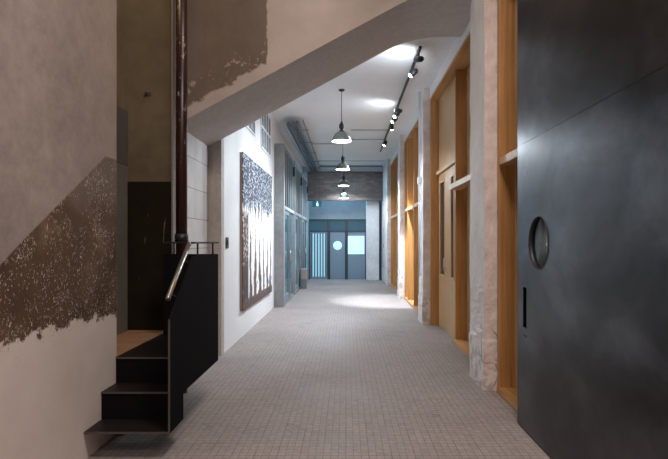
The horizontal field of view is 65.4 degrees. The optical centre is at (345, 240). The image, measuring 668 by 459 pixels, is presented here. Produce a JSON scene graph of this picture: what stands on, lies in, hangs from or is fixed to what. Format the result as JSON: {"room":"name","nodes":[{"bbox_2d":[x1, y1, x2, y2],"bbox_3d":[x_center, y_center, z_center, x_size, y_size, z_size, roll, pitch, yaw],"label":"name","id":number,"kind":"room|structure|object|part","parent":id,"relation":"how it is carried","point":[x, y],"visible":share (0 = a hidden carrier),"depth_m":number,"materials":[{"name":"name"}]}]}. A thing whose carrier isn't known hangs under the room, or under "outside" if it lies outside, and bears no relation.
{"room":"hallway","nodes":[
{"label":"hallway","id":0,"kind":"room"},
{"bbox_2d":[0,0,116,458],"bbox_3d":[-1.919,-1.100,0.425,0.263,5.200,7.250,0,0,0],"label":"wall","id":1,"kind":"structure","parent":0,"point":[58,58],"depth_m":3.21,"materials":[{"name":"paint"}]},
{"bbox_2d":[117,0,126,165],"bbox_3d":[-2.555,-1.100,4.650,0.690,5.200,1.200,0,0,0],"label":"wall","id":2,"kind":"structure","parent":0,"point":[121,4],"depth_m":5.14,"materials":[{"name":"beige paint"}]},
{"bbox_2d":[117,163,126,334],"bbox_3d":[-2.196,0.075,5.075,0.023,1.650,0.250,0,0,0],"label":"door","id":3,"kind":"structure","parent":2,"relation":"in","point":[121,169],"depth_m":5.06,"materials":[{"name":"grey paint"}]},
{"bbox_2d":[117,106,127,165],"bbox_3d":[-2.204,-1.030,5.074,0.012,0.540,0.349,0,0,0],"label":"trim","id":4,"kind":"structure","parent":2,"relation":"attached to","point":[122,115],"depth_m":5.11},
{"bbox_2d":[117,330,162,355],"bbox_3d":[-2.000,0.930,4.652,0.420,0.060,1.195,0,0,0],"label":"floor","id":5,"kind":"structure","parent":0,"point":[128,340],"depth_m":4.80,"materials":[{"name":"brown wood"}]},
{"bbox_2d":[127,0,170,329],"bbox_3d":[-2.029,-1.100,5.374,0.542,5.200,0.248,0,0,0],"label":"wall","id":6,"kind":"structure","parent":0,"point":[148,21],"depth_m":5.25,"materials":[{"name":"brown paint"}]},
{"bbox_2d":[171,0,175,253],"bbox_3d":[-1.750,-1.400,5.367,0.015,4.600,0.265,0,0,0],"label":"trim","id":7,"kind":"structure","parent":6,"relation":"attached to","point":[173,2],"depth_m":5.25,"materials":[{"name":"paint"}]},
{"bbox_2d":[187,132,207,253],"bbox_3d":[-1.900,0.125,6.150,0.200,2.750,1.300,0,0,0],"label":"wall","id":8,"kind":"structure","parent":0,"point":[197,151],"depth_m":6.30,"materials":[{"name":"white tile"}]},
{"bbox_2d":[208,138,223,355],"bbox_3d":[-1.815,-0.625,6.875,0.370,4.250,0.150,0,0,0],"label":"wall pier","id":9,"kind":"object","parent":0,"point":[216,150],"visible":0.36,"depth_m":6.80,"materials":[{"name":"paint"}]},
{"bbox_2d":[224,113,301,352],"bbox_3d":[-1.815,-0.625,13.775,0.370,4.250,13.650,0,0,0],"label":"wall","id":10,"kind":"structure","parent":0,"point":[237,323],"depth_m":7.81,"materials":[{"name":"white paint"}]},
{"bbox_2d":[226,237,228,247],"bbox_3d":[-1.619,0.025,7.100,0.021,0.150,0.140,0,0,0],"label":"wall switch","id":11,"kind":"object","parent":10,"relation":"attached to","point":[227,238],"visible":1,"depth_m":7.09,"materials":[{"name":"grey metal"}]},
{"bbox_2d":[246,122,254,135],"bbox_3d":[-1.619,-2.255,8.650,0.019,0.790,1.200,0,0,0],"label":"window","id":12,"kind":"structure","parent":10,"relation":"in","point":[251,127],"depth_m":8.95,"materials":[{"name":"white glass"}]},
{"bbox_2d":[240,152,271,310],"bbox_3d":[-1.605,-0.145,9.540,0.049,2.450,3.120,0,0,0],"label":"painting","id":13,"kind":"object","parent":10,"relation":"attached to","point":[255,182],"visible":1,"depth_m":8.98,"materials":[{"name":"paint"}]},
{"bbox_2d":[261,114,270,157],"bbox_3d":[-1.619,-2.210,10.560,0.019,0.840,1.280,0,0,0],"label":"window","id":14,"kind":"structure","parent":10,"relation":"in","point":[266,120],"depth_m":10.56,"materials":[{"name":"white glass"}]},
{"bbox_2d":[307,201,308,279],"bbox_3d":[-1.532,-0.625,20.050,0.175,4.250,1.100,0,0,0],"label":"wall","id":15,"kind":"structure","parent":0,"point":[307,201],"depth_m":20.04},
{"bbox_2d":[87,279,550,458],"bbox_3d":[0.150,1.560,8.700,4.900,0.120,23.800,0,0,0],"label":"floor","id":16,"kind":"structure","parent":0,"point":[347,368],"depth_m":5.05,"materials":[{"name":"tile"}]},
{"bbox_2d":[84,242,218,433],"bbox_3d":[-1.485,0.752,4.383,0.598,1.496,1.694,0,0,0],"label":"stair","id":17,"kind":"structure","parent":16,"relation":"on","point":[146,396],"depth_m":4.01,"materials":[{"name":"black metal"}]},
{"bbox_3d":[-1.498,0.906,4.630,0.572,0.012,1.200,0,0,0],"label":"landing plate","id":18,"kind":"part","parent":17,"relation":"part of","materials":[{"name":"brown wood"}]},
{"bbox_3d":[-1.244,0.213,3.877,0.037,0.416,0.526,0,0,0],"label":"handrail","id":19,"kind":"part","parent":17,"relation":"part of","materials":[{"name":"silver metal"}]},
{"bbox_3d":[-1.461,0.510,4.871,0.498,0.776,0.012,0,0,0],"label":"guard panel","id":20,"kind":"part","parent":17,"relation":"part of","materials":[{"name":"black metal"}]},
{"bbox_3d":[-1.450,0.015,4.494,0.529,0.014,0.788,0,0,0],"label":"rail","id":21,"kind":"part","parent":17,"relation":"part of","materials":[{"name":"grey metal"}]},
{"bbox_3d":[-1.204,0.716,4.207,0.012,1.188,1.335,0,0,0],"label":"panel","id":22,"kind":"part","parent":17,"relation":"part of","materials":[{"name":"black metal"}]},
{"bbox_2d":[175,0,187,393],"bbox_3d":[-1.629,-1.090,5.150,0.132,5.180,0.132,0,0,0],"label":"pipe","id":23,"kind":"object","parent":16,"relation":"on","point":[181,235],"visible":0.7,"depth_m":5.10,"materials":[{"name":"metal"}]},
{"bbox_2d":[274,143,284,306],"bbox_3d":[-1.520,-0.357,11.901,0.220,3.715,0.198,0,0,0],"label":"post","id":24,"kind":"object","parent":16,"relation":"on","point":[279,148],"visible":1,"depth_m":11.80,"materials":[{"name":"grey paint"}]},
{"bbox_2d":[293,161,295,294],"bbox_3d":[-1.505,-0.357,14.460,0.190,3.715,0.160,0,0,0],"label":"post","id":25,"kind":"object","parent":16,"relation":"on","point":[294,163],"visible":0.4,"depth_m":14.38,"materials":[{"name":"grey paint"}]},
{"bbox_2d":[285,147,307,303],"bbox_3d":[-1.459,-0.357,15.710,0.122,3.715,7.376,0,0,0],"label":"wall","id":26,"kind":"structure","parent":16,"relation":"on","point":[289,169],"depth_m":13.99,"materials":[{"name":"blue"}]},
{"bbox_3d":[-1.468,0.330,12.625,0.008,1.938,1.008,0,0,0],"label":"pane","id":27,"kind":"part","parent":26,"relation":"part of","materials":[{"name":"clear glass"}]},
{"bbox_3d":[-1.469,0.355,12.624,0.042,2.180,1.168,0,0,0],"label":"door","id":28,"kind":"part","parent":26,"relation":"part of","materials":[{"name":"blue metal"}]},
{"bbox_3d":[-1.469,0.355,13.814,0.006,2.170,1.086,0,0,0],"label":"pane","id":29,"kind":"part","parent":26,"relation":"part of","materials":[{"name":"clear glass"}]},
{"bbox_3d":[-1.468,0.330,15.120,0.008,1.938,0.918,0,0,0],"label":"pane","id":30,"kind":"part","parent":26,"relation":"part of","materials":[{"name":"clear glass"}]},
{"bbox_3d":[-1.469,0.355,15.119,0.042,2.180,1.078,0,0,0],"label":"door","id":31,"kind":"part","parent":26,"relation":"part of","materials":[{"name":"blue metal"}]},
{"bbox_3d":[-1.469,0.355,16.219,0.006,2.170,0.996,0,0,0],"label":"pane","id":32,"kind":"part","parent":26,"relation":"part of","materials":[{"name":"clear glass"}]},
{"bbox_3d":[-1.468,0.330,17.560,0.008,1.938,1.078,0,0,0],"label":"pane","id":33,"kind":"part","parent":26,"relation":"part of","materials":[{"name":"clear glass"}]},
{"bbox_3d":[-1.469,0.355,17.559,0.042,2.180,1.238,0,0,0],"label":"door","id":34,"kind":"part","parent":26,"relation":"part of","materials":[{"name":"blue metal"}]},
{"bbox_3d":[-1.469,0.355,18.819,0.006,2.170,1.156,0,0,0],"label":"pane","id":35,"kind":"part","parent":26,"relation":"part of","materials":[{"name":"clear glass"}]},
{"bbox_2d":[300,173,302,285],"bbox_3d":[-1.505,-0.357,16.820,0.190,3.715,0.160,0,0,0],"label":"post","id":36,"kind":"object","parent":16,"relation":"on","point":[301,175],"visible":0.24,"depth_m":16.74,"materials":[{"name":"grey paint"}]},
{"bbox_2d":[301,268,306,288],"bbox_3d":[-1.321,1.190,16.480,0.173,0.620,0.380,0,0,0],"label":"base cabinet","id":37,"kind":"object","parent":16,"relation":"on","point":[303,270],"visible":1,"depth_m":16.33,"materials":[{"name":"grey"}]},
{"bbox_2d":[366,201,378,279],"bbox_3d":[1.020,-0.150,20.060,0.480,3.300,0.480,0,0,0],"label":"column","id":38,"kind":"structure","parent":16,"relation":"on","point":[372,207],"depth_m":19.82,"materials":[{"name":"concrete"}]},
{"bbox_2d":[386,159,390,285],"bbox_3d":[1.657,-0.625,17.718,0.586,4.250,0.463,0,0,0],"label":"pillar","id":39,"kind":"structure","parent":16,"relation":"on","point":[388,161],"depth_m":17.50,"materials":[{"name":"paint"}]},
{"bbox_2d":[391,154,397,291],"bbox_3d":[1.714,-0.525,15.700,0.433,4.050,3.500,0,0,0],"label":"frame","id":40,"kind":"object","parent":16,"relation":"on","point":[394,166],"visible":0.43,"depth_m":16.57,"materials":[{"name":"brown wood"}]},
{"bbox_2d":[397,134,404,298],"bbox_3d":[1.658,-0.625,13.654,0.584,4.250,0.493,0,0,0],"label":"pillar","id":41,"kind":"structure","parent":16,"relation":"on","point":[401,146],"depth_m":13.42,"materials":[{"name":"paint"}]},
{"bbox_2d":[404,120,418,312],"bbox_3d":[1.714,-0.525,11.665,0.433,4.050,3.430,0,0,0],"label":"frame","id":42,"kind":"object","parent":16,"relation":"on","point":[411,142],"visible":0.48,"depth_m":12.72,"materials":[{"name":"brown wood"}]},
{"bbox_3d":[1.714,1.470,11.665,0.433,0.060,3.430,0,0,0],"label":"sill","id":43,"kind":"part","parent":42,"relation":"part of","materials":[{"name":"brown wood"}]},
{"bbox_2d":[418,88,429,324],"bbox_3d":[1.659,-0.625,9.613,0.582,4.250,0.573,0,0,0],"label":"pillar","id":44,"kind":"structure","parent":16,"relation":"on","point":[424,278],"depth_m":9.34,"materials":[{"name":"paint"}]},
{"bbox_2d":[418,92,420,275],"bbox_3d":[1.349,-1.050,9.580,0.047,3.380,0.120,0,0,0],"label":"conduit","id":45,"kind":"object","parent":44,"relation":"attached to","point":[419,177],"visible":1,"depth_m":9.56,"materials":[{"name":"white plastic"}]},
{"bbox_2d":[430,31,470,359],"bbox_3d":[1.715,-0.525,7.570,0.430,4.050,3.460,0,0,0],"label":"frame","id":46,"kind":"object","parent":16,"relation":"on","point":[450,122],"visible":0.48,"depth_m":7.60,"materials":[{"name":"brown wood"}]},
{"bbox_2d":[436,158,454,338],"bbox_3d":[1.645,0.137,8.430,0.110,2.714,1.540,0,0,0],"label":"door","id":47,"kind":"structure","parent":46,"relation":"attached to","point":[446,174],"depth_m":8.43,"materials":[{"name":"brown wood"}]},
{"bbox_3d":[1.641,-0.215,8.860,0.009,1.630,0.460,0,0,0],"label":"slot trim","id":48,"kind":"part","parent":47,"relation":"part of","materials":[{"name":"brown wood"}]},
{"bbox_3d":[1.667,-0.215,8.860,0.006,1.568,0.398,0,0,0],"label":"pane","id":49,"kind":"part","parent":47,"relation":"part of","materials":[{"name":"clear glass"}]},
{"bbox_3d":[1.650,-1.192,8.430,0.100,0.055,1.540,0,0,0],"label":"head rail","id":50,"kind":"part","parent":47,"relation":"part of","materials":[{"name":"brown wood"}]},
{"bbox_3d":[1.641,-0.215,8.030,0.009,1.630,0.260,0,0,0],"label":"slot trim","id":51,"kind":"part","parent":47,"relation":"part of","materials":[{"name":"brown wood"}]},
{"bbox_3d":[1.667,-0.215,8.030,0.006,1.568,0.198,0,0,0],"label":"pane","id":52,"kind":"part","parent":47,"relation":"part of","materials":[{"name":"clear glass"}]},
{"bbox_3d":[1.660,-1.860,8.431,0.030,1.270,1.538,0,0,0],"label":"plywood panel","id":53,"kind":"part","parent":46,"relation":"part of","materials":[{"name":"brown wood"}]},
{"bbox_3d":[1.745,1.470,6.750,0.370,0.060,1.820,0,0,0],"label":"sill","id":54,"kind":"part","parent":46,"relation":"part of","materials":[{"name":"brown wood"}]},
{"bbox_3d":[1.768,-0.530,6.747,0.015,3.930,1.695,0,0,0],"label":"plywood panel","id":55,"kind":"part","parent":46,"relation":"part of","materials":[{"name":"brown wood"}]},
{"bbox_2d":[469,0,497,390],"bbox_3d":[1.658,-0.580,5.499,0.584,4.160,0.602,0,0,0],"label":"pillar","id":56,"kind":"structure","parent":16,"relation":"on","point":[483,334],"depth_m":5.21,"materials":[{"name":"paint"}]},
{"bbox_2d":[497,0,517,412],"bbox_3d":[1.714,-0.525,3.795,0.433,4.050,2.750,0,0,0],"label":"frame","id":57,"kind":"object","parent":16,"relation":"on","point":[507,388],"visible":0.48,"depth_m":5.12,"materials":[{"name":"brown wood"}]},
{"bbox_3d":[1.714,1.470,3.795,0.433,0.060,2.750,0,0,0],"label":"sill","id":58,"kind":"part","parent":57,"relation":"part of","materials":[{"name":"brown wood"}]},
{"bbox_2d":[187,0,470,145],"bbox_3d":[0.100,-2.543,6.160,3.800,2.614,1.280,0,0,0],"label":"staircase underside","id":59,"kind":"structure","parent":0,"point":[247,60],"depth_m":5.52,"materials":[{"name":"paint"}]},
{"bbox_2d":[307,172,382,200],"bbox_3d":[-0.035,-2.065,19.650,2.830,1.090,0.300,0,0,0],"label":"brick wall","id":60,"kind":"structure","parent":0,"point":[322,186],"depth_m":19.50,"materials":[{"name":"grey brick"}]},
{"bbox_2d":[309,201,380,278],"bbox_3d":[-0.035,-0.625,20.500,2.830,4.250,0.200,0,0,0],"label":"wall","id":61,"kind":"structure","parent":0,"point":[329,209],"depth_m":20.40,"materials":[{"name":"paint"}]},
{"bbox_2d":[309,219,328,278],"bbox_3d":[-1.066,0.321,20.410,0.772,2.359,0.100,0,0,0],"label":"door","id":62,"kind":"structure","parent":61,"relation":"in","point":[318,228],"depth_m":20.40,"materials":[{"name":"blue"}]},
{"bbox_3d":[-1.066,-0.600,20.415,0.672,0.398,0.030,0,0,0],"label":"transom panel","id":63,"kind":"part","parent":62,"relation":"part of","materials":[{"name":"blue glass"}]},
{"bbox_3d":[-1.066,0.550,20.431,0.590,1.698,0.006,0,0,0],"label":"pane","id":64,"kind":"part","parent":62,"relation":"part of","materials":[{"name":"teal"}]},
{"bbox_2d":[329,219,345,278],"bbox_3d":[-0.330,0.321,20.410,0.680,2.359,0.100,0,0,0],"label":"door","id":65,"kind":"structure","parent":61,"relation":"in","point":[337,227],"depth_m":20.40,"materials":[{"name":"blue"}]},
{"bbox_3d":[-0.330,-0.600,20.415,0.580,0.398,0.030,0,0,0],"label":"transom panel","id":66,"kind":"part","parent":65,"relation":"part of","materials":[{"name":"blue glass"}]},
{"bbox_2d":[347,219,365,278],"bbox_3d":[0.412,0.321,20.410,0.784,2.359,0.100,0,0,0],"label":"door","id":67,"kind":"structure","parent":61,"relation":"in","point":[356,228],"depth_m":20.40,"materials":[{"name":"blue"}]},
{"bbox_3d":[0.398,0.163,20.415,0.642,0.725,0.010,0,0,0],"label":"pane","id":68,"kind":"part","parent":67,"relation":"part of","materials":[{"name":"blue"}]},
{"bbox_3d":[0.415,0.085,20.420,0.676,0.888,0.040,0,0,0],"label":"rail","id":69,"kind":"part","parent":67,"relation":"part of","materials":[{"name":"blue glass"}]},
{"bbox_3d":[0.412,-0.600,20.415,0.684,0.398,0.030,0,0,0],"label":"transom panel","id":70,"kind":"part","parent":67,"relation":"part of","materials":[{"name":"blue glass"}]},
{"bbox_2d":[270,37,456,166],"bbox_3d":[0.150,-2.825,13.700,4.900,0.150,13.800,0,0,0],"label":"ceiling","id":71,"kind":"structure","parent":0,"point":[374,87],"depth_m":10.55,"materials":[{"name":"white paint"}]},
{"bbox_2d":[312,143,345,143],"bbox_3d":[-0.475,-2.710,14.500,0.950,0.020,0.020,0,0,0],"label":"conduit","id":72,"kind":"object","parent":71,"relation":"attached to","point":[312,143],"visible":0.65,"depth_m":14.49,"materials":[{"name":"grey metal"}]},
{"bbox_2d":[332,89,351,142],"bbox_3d":[-0.080,-2.273,9.450,0.364,0.953,0.364,0,0,0],"label":"pendant lamp","id":73,"kind":"object","parent":71,"relation":"hanging from","point":[341,136],"visible":1,"depth_m":9.37,"materials":[{"name":"grey metal"}]},
{"bbox_2d":[332,139,350,142],"bbox_3d":[-0.080,-1.804,9.450,0.348,0.015,0.346,0,0,0],"label":"diffuser","id":74,"kind":"object","parent":73,"relation":"attached to","point":[333,140],"depth_m":9.38,"materials":[{"name":"white"}]},
{"bbox_2d":[339,121,344,131],"bbox_3d":[-0.080,-2.072,9.450,0.110,0.195,0.110,0,0,0],"label":"socket","id":75,"kind":"object","parent":73,"relation":"attached to","point":[341,126],"depth_m":9.42,"materials":[{"name":"grey metal"}]},
{"bbox_3d":[-0.080,-1.897,9.450,0.364,0.175,0.364,0,0,0],"label":"lamp shade","id":76,"kind":"part","parent":73,"relation":"part of","materials":[{"name":"grey metal"}]},
{"bbox_2d":[302,167,382,171],"bbox_3d":[-0.120,-2.675,19.395,3.000,0.149,0.190,0,0,0],"label":"beam","id":77,"kind":"structure","parent":71,"relation":"attached to","point":[323,169],"depth_m":19.30,"materials":[{"name":"grey"}]},
{"bbox_2d":[283,122,309,171],"bbox_3d":[-1.360,-2.600,15.390,0.080,0.076,7.780,0,0,0],"label":"ceiling pipe","id":78,"kind":"object","parent":77,"relation":"attached to","point":[284,123],"visible":0.91,"depth_m":13.94,"materials":[{"name":"grey metal"}]},
{"bbox_2d":[287,122,312,171],"bbox_3d":[-1.270,-2.600,15.390,0.090,0.086,7.780,0,0,0],"label":"ceiling pipe","id":79,"kind":"object","parent":77,"relation":"attached to","point":[289,125],"visible":1,"depth_m":13.64,"materials":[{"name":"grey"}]},
{"bbox_2d":[292,121,314,170],"bbox_3d":[-1.170,-2.630,15.390,0.060,0.057,7.780,0,0,0],"label":"ceiling pipe","id":80,"kind":"object","parent":77,"relation":"attached to","point":[293,122],"visible":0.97,"depth_m":13.88,"materials":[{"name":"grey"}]},
{"bbox_2d":[295,121,317,170],"bbox_3d":[-1.080,-2.620,15.390,0.080,0.076,7.780,0,0,0],"label":"ceiling pipe","id":81,"kind":"object","parent":77,"relation":"attached to","point":[296,122],"visible":1,"depth_m":13.75,"materials":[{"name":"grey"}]},
{"bbox_2d":[312,201,321,206],"bbox_3d":[-1.071,-1.925,19.215,0.340,1.330,0.070,0,0,0],"label":"exit sign","id":82,"kind":"object","parent":81,"relation":"hanging from","point":[314,203],"visible":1,"depth_m":19.20,"materials":[{"name":"teal"}]},
{"bbox_2d":[303,120,320,168],"bbox_3d":[-0.950,-2.670,15.390,0.026,0.025,7.780,0,0,0],"label":"ceiling pipe","id":83,"kind":"object","parent":77,"relation":"attached to","point":[303,120],"visible":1,"depth_m":13.89,"materials":[{"name":"grey metal"}]},
{"bbox_2d":[336,155,349,170],"bbox_3d":[-0.080,-2.273,13.200,0.364,0.953,0.364,0,0,0],"label":"pendant lamp","id":84,"kind":"object","parent":71,"relation":"hanging from","point":[342,166],"visible":0.88,"depth_m":13.11,"materials":[{"name":"grey metal"}]},
{"bbox_3d":[-0.080,-1.897,13.200,0.364,0.175,0.364,0,0,0],"label":"lamp shade","id":85,"kind":"part","parent":84,"relation":"part of","materials":[{"name":"grey ceramic"}]},
{"bbox_2d":[338,171,348,185],"bbox_3d":[-0.080,-2.273,17.050,0.364,0.953,0.364,0,0,0],"label":"pendant lamp","id":86,"kind":"object","parent":71,"relation":"hanging from","point":[343,182],"visible":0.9,"depth_m":16.94,"materials":[{"name":"grey metal"}]},
{"bbox_3d":[-0.080,-1.897,17.050,0.364,0.175,0.364,0,0,0],"label":"lamp shade","id":87,"kind":"part","parent":86,"relation":"part of","materials":[{"name":"grey metal"}]},
{"bbox_2d":[339,188,348,198],"bbox_3d":[-0.080,-2.154,19.000,0.364,1.193,0.364,0,0,0],"label":"pendant lamp","id":88,"kind":"object","parent":71,"relation":"hanging from","point":[343,195],"visible":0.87,"depth_m":18.90,"materials":[{"name":"grey metal"}]},
{"bbox_3d":[-0.080,-1.657,19.000,0.364,0.175,0.364,0,0,0],"label":"lamp shade","id":89,"kind":"part","parent":88,"relation":"part of","materials":[{"name":"grey ceramic"}]},
{"bbox_2d":[320,165,382,166],"bbox_3d":[0.185,-2.660,18.500,2.230,0.067,0.070,0,0,0],"label":"conduit","id":90,"kind":"object","parent":71,"relation":"attached to","point":[320,165],"visible":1,"depth_m":18.48,"materials":[{"name":"grey metal"}]},
{"bbox_2d":[351,139,383,139],"bbox_3d":[0.565,-2.710,13.900,1.030,0.020,0.020,0,0,0],"label":"conduit","id":91,"kind":"object","parent":71,"relation":"attached to","point":[351,139],"visible":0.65,"depth_m":13.89,"materials":[{"name":"grey metal"}]},
{"bbox_2d":[380,46,421,151],"bbox_3d":[1.030,-2.708,11.400,0.036,0.081,8.400,0,0,0],"label":"track","id":92,"kind":"object","parent":71,"relation":"attached to","point":[420,47],"visible":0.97,"depth_m":9.22,"materials":[{"name":"grey metal"}]},
{"bbox_2d":[394,106,401,112],"bbox_3d":[1.028,-2.592,10.249,0.162,0.150,0.090,0,0,33],"label":"track spotlight","id":93,"kind":"object","parent":92,"relation":"attached to","point":[397,110],"visible":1,"depth_m":10.22,"materials":[{"name":"grey metal"}]},
{"bbox_2d":[408,66,417,77],"bbox_3d":[1.031,-2.582,7.949,0.151,0.170,0.090,0,0,0],"label":"track spotlight","id":94,"kind":"object","parent":92,"relation":"attached to","point":[414,71],"visible":1,"depth_m":7.92,"materials":[{"name":"grey metal"}]},
{"bbox_2d":[414,52,423,62],"bbox_3d":[1.028,-2.593,7.350,0.090,0.149,0.163,0,0,-35],"label":"track spotlight","id":95,"kind":"object","parent":92,"relation":"attached to","point":[418,58],"visible":1,"depth_m":7.32,"materials":[{"name":"grey metal"}]},
{"bbox_2d":[381,162,385,283],"bbox_3d":[1.665,-0.625,19.175,0.570,4.250,2.450,0,0,0],"label":"wall","id":96,"kind":"structure","parent":0,"point":[383,203],"depth_m":18.64,"materials":[{"name":"paint"}]},
{"bbox_2d":[382,227,384,267],"bbox_3d":[1.357,0.225,18.950,0.044,1.450,0.700,0,0,0],"label":"wall panel","id":97,"kind":"object","parent":96,"relation":"attached to","point":[383,228],"visible":1,"depth_m":18.65,"materials":[{"name":"grey paint"}]},
{"bbox_2d":[391,22,469,163],"bbox_3d":[1.728,-2.652,13.060,0.445,0.195,15.080,0,0,0],"label":"wall","id":98,"kind":"structure","parent":0,"point":[459,40],"depth_m":8.07,"materials":[{"name":"white paint"}]},
{"bbox_3d":[1.600,-1.100,-0.400,0.200,5.200,5.600,0,0,0],"label":"wall","id":99,"kind":"structure","parent":0,"visible":0},
{"bbox_2d":[518,0,667,458],"bbox_3d":[1.450,-0.866,2.700,0.100,4.708,4.600,0,0,0],"label":"door","id":100,"kind":"structure","parent":99,"relation":"in","point":[593,74],"depth_m":2.95,"materials":[{"name":"metal"}]},
{"bbox_3d":[1.431,0.522,4.085,0.006,0.309,0.076,0,0,0],"label":"slot pull","id":101,"kind":"part","parent":100,"relation":"part of","materials":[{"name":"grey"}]},
{"bbox_3d":[1.448,0.015,3.800,0.005,0.384,0.384,0,0,0],"label":"porthole pane","id":102,"kind":"part","parent":100,"relation":"part of","materials":[{"name":"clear glass"}]},
{"bbox_3d":[1.430,-1.946,2.480,0.050,2.347,3.560,0,0,0],"label":"panel","id":103,"kind":"part","parent":100,"relation":"part of","materials":[{"name":"metal"}]}
]}

